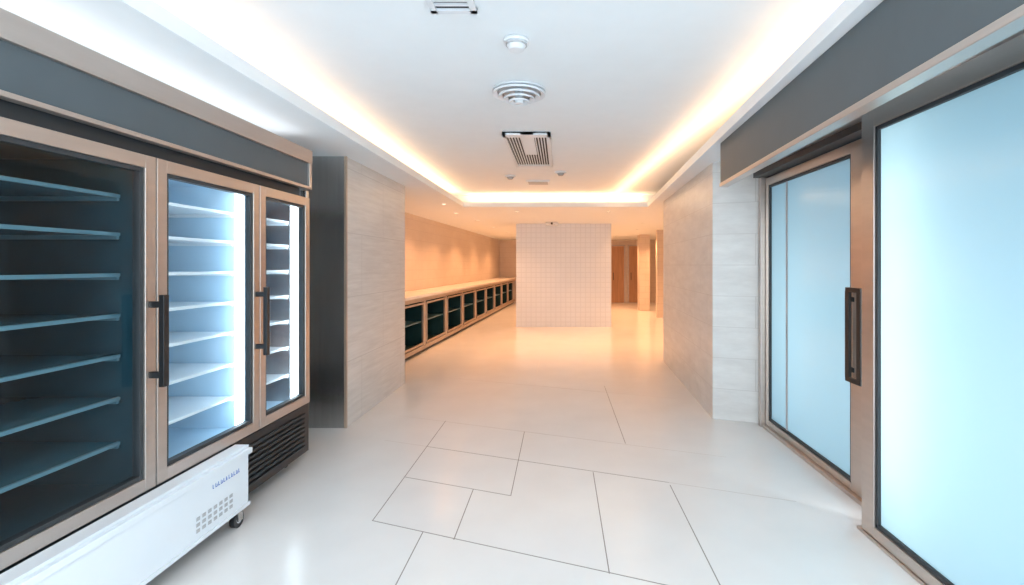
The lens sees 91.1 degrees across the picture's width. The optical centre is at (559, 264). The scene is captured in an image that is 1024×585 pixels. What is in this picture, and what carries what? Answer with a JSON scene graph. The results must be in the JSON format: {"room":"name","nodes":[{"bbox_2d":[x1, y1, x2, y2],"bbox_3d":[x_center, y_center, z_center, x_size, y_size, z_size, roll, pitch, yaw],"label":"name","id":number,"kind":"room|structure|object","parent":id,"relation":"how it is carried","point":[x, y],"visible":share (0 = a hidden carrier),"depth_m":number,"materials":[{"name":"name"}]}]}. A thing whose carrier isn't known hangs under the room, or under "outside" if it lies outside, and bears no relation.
{"room":"grocery store","nodes":[
{"label":"grocery store","id":0,"kind":"room"},
{"bbox_2d":[299,156,404,427],"bbox_3d":[-2.631,0.250,5.473,1.338,2.500,1.755,0,0,0],"label":"column","id":1,"kind":"structure","parent":0,"point":[357,212],"depth_m":4.77,"materials":[{"name":"stone"}]},
{"bbox_2d":[0,0,883,239],"bbox_3d":[0.900,-1.160,8.100,10.200,0.320,24.200,0,0,0],"label":"ceiling","id":2,"kind":"structure","parent":0,"point":[642,97],"depth_m":3.12,"materials":[{"name":"paint"}]},
{"bbox_2d":[425,0,476,13],"bbox_3d":[-0.510,-1.227,2.175,0.220,0.024,0.490,0,0,0],"label":"grille","id":3,"kind":"object","parent":2,"relation":"attached to","point":[435,6],"depth_m":2.37,"materials":[{"name":"white metal"}]},
{"bbox_2d":[505,175,515,179],"bbox_3d":[-0.690,-1.215,6.950,0.150,0.050,0.150,0,0,0],"label":"ceiling sensor","id":4,"kind":"object","parent":2,"relation":"attached to","point":[510,177],"depth_m":6.91,"materials":[{"name":"white plastic"}]},
{"bbox_2d":[504,34,528,53],"bbox_3d":[-0.240,-1.210,2.750,0.140,0.059,0.140,0,0,0],"label":"smoke detector","id":5,"kind":"object","parent":2,"relation":"attached to","point":[516,43],"visible":1,"depth_m":2.71,"materials":[{"name":"white plastic"}]},
{"bbox_2d":[492,81,545,105],"bbox_3d":[-0.290,-1.192,3.550,0.380,0.094,0.380,0,0,0],"label":"ceiling vent","id":6,"kind":"object","parent":2,"relation":"in","point":[516,93],"visible":1,"depth_m":3.49,"materials":[{"name":"white metal"}]},
{"bbox_2d":[502,132,552,166],"bbox_3d":[-0.315,-1.224,5.425,0.450,0.029,1.550,0,0,0],"label":"grille","id":7,"kind":"object","parent":2,"relation":"attached to","point":[526,149],"depth_m":5.21,"materials":[{"name":"white metal"}]},
{"bbox_2d":[526,180,549,184],"bbox_3d":[-0.325,-1.228,7.450,0.350,0.023,0.300,0,0,0],"label":"ceiling access panel","id":8,"kind":"object","parent":2,"relation":"in","point":[529,182],"depth_m":7.37,"materials":[{"name":"white metal"}]},
{"bbox_2d":[555,171,565,175],"bbox_3d":[0.010,-1.215,6.660,0.150,0.050,0.150,0,0,0],"label":"ceiling sensor","id":9,"kind":"object","parent":2,"relation":"attached to","point":[560,173],"depth_m":6.62,"materials":[{"name":"white plastic"}]},
{"bbox_2d":[719,0,1023,186],"bbox_3d":[1.262,-0.819,2.205,0.070,0.358,3.816,0,0,2],"label":"fascia","id":10,"kind":"object","parent":2,"relation":"attached to","point":[899,46],"visible":1,"depth_m":1.98,"materials":[{"name":"paint"}]},
{"bbox_2d":[405,212,498,290],"bbox_3d":[-2.828,0.250,13.286,0.151,2.500,13.800,0,0,3],"label":"wall","id":11,"kind":"structure","parent":0,"point":[437,254],"depth_m":12.07,"materials":[{"name":"beige paint"}]},
{"bbox_2d":[146,303,919,584],"bbox_3d":[0.900,1.550,8.100,10.200,0.100,24.200,0,0,0],"label":"floor","id":12,"kind":"structure","parent":0,"point":[309,523],"depth_m":3.34,"materials":[{"name":"tile"}]},
{"bbox_2d":[0,444,251,584],"bbox_3d":[-1.859,1.278,1.650,0.102,0.445,2.580,0,0,0],"label":"cooler","id":13,"kind":"object","parent":12,"relation":"on","point":[136,542],"visible":1,"depth_m":2.22,"materials":[{"name":"white metal"}]},
{"bbox_2d":[0,8,312,573],"bbox_3d":[-2.292,0.315,2.110,0.895,2.370,3.500,0,0,0],"label":"fridge","id":14,"kind":"object","parent":12,"relation":"on","point":[155,237],"visible":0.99,"depth_m":2.37,"materials":[{"name":"glass"}]},
{"bbox_2d":[405,278,515,359],"bbox_3d":[-2.387,1.000,13.597,0.670,1.000,12.600,0,0,3],"label":"counter","id":15,"kind":"object","parent":12,"relation":"on","point":[433,315],"visible":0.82,"depth_m":10.18,"materials":[{"name":"stone"}]},
{"bbox_2d":[516,224,610,326],"bbox_3d":[0.090,0.250,12.350,2.300,2.500,0.500,0,0,0],"label":"partition panel","id":16,"kind":"object","parent":12,"relation":"on","point":[563,271],"visible":1,"depth_m":12.10,"materials":[{"name":"white tile"}]},
{"bbox_2d":[372,356,796,584],"bbox_3d":[-0.050,1.500,4.900,3.102,0.002,7.200,0,0,0],"label":"joint","id":17,"kind":"object","parent":12,"relation":"on","point":[609,572],"visible":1,"depth_m":3.24,"materials":[{"name":"tile"}]},
{"bbox_2d":[753,29,1023,584],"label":"sliding glass door","id":18,"kind":"structure","parent":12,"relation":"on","point":[891,242],"depth_m":2.43,"materials":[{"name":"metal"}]},
{"bbox_2d":[546,222,557,225],"bbox_3d":[-0.190,-0.965,11.740,0.280,0.069,0.320,0,0,0],"label":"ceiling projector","id":19,"kind":"object","parent":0,"point":[547,223],"depth_m":11.60,"materials":[{"name":"white plastic"}]},
{"bbox_2d":[499,240,655,302],"bbox_3d":[0.900,0.250,20.075,10.200,2.500,0.150,0,0,0],"label":"wall","id":20,"kind":"structure","parent":0,"point":[507,248],"depth_m":20.00,"materials":[{"name":"beige paint"}]},
{"bbox_2d":[611,245,624,302],"bbox_3d":[2.300,0.347,19.948,0.600,2.295,0.095,0,0,0],"label":"door","id":21,"kind":"structure","parent":20,"relation":"in","point":[617,251],"depth_m":19.94,"materials":[{"name":"brown wood"}]},
{"bbox_2d":[628,245,636,302],"bbox_3d":[3.075,0.347,19.948,0.750,2.295,0.095,0,0,0],"label":"door","id":22,"kind":"structure","parent":20,"relation":"in","point":[632,249],"depth_m":19.94,"materials":[{"name":"brown wood"}]},
{"bbox_2d":[637,235,649,310],"bbox_3d":[2.775,0.250,16.600,0.350,2.500,0.400,0,0,0],"label":"pillar","id":23,"kind":"structure","parent":0,"point":[643,241],"depth_m":16.40,"materials":[{"name":"beige paint"}]},
{"bbox_2d":[656,230,662,317],"bbox_3d":[4.175,0.250,14.275,2.850,2.500,0.150,0,0,0],"label":"wall","id":24,"kind":"structure","parent":0,"point":[659,233],"depth_m":14.20,"materials":[{"name":"beige paint"}]},
{"bbox_2d":[663,162,757,422],"bbox_3d":[2.195,0.250,6.305,1.410,2.500,3.170,0,0,0],"label":"column","id":25,"kind":"structure","parent":0,"point":[710,231],"depth_m":4.87,"materials":[{"name":"stone"}]}
]}

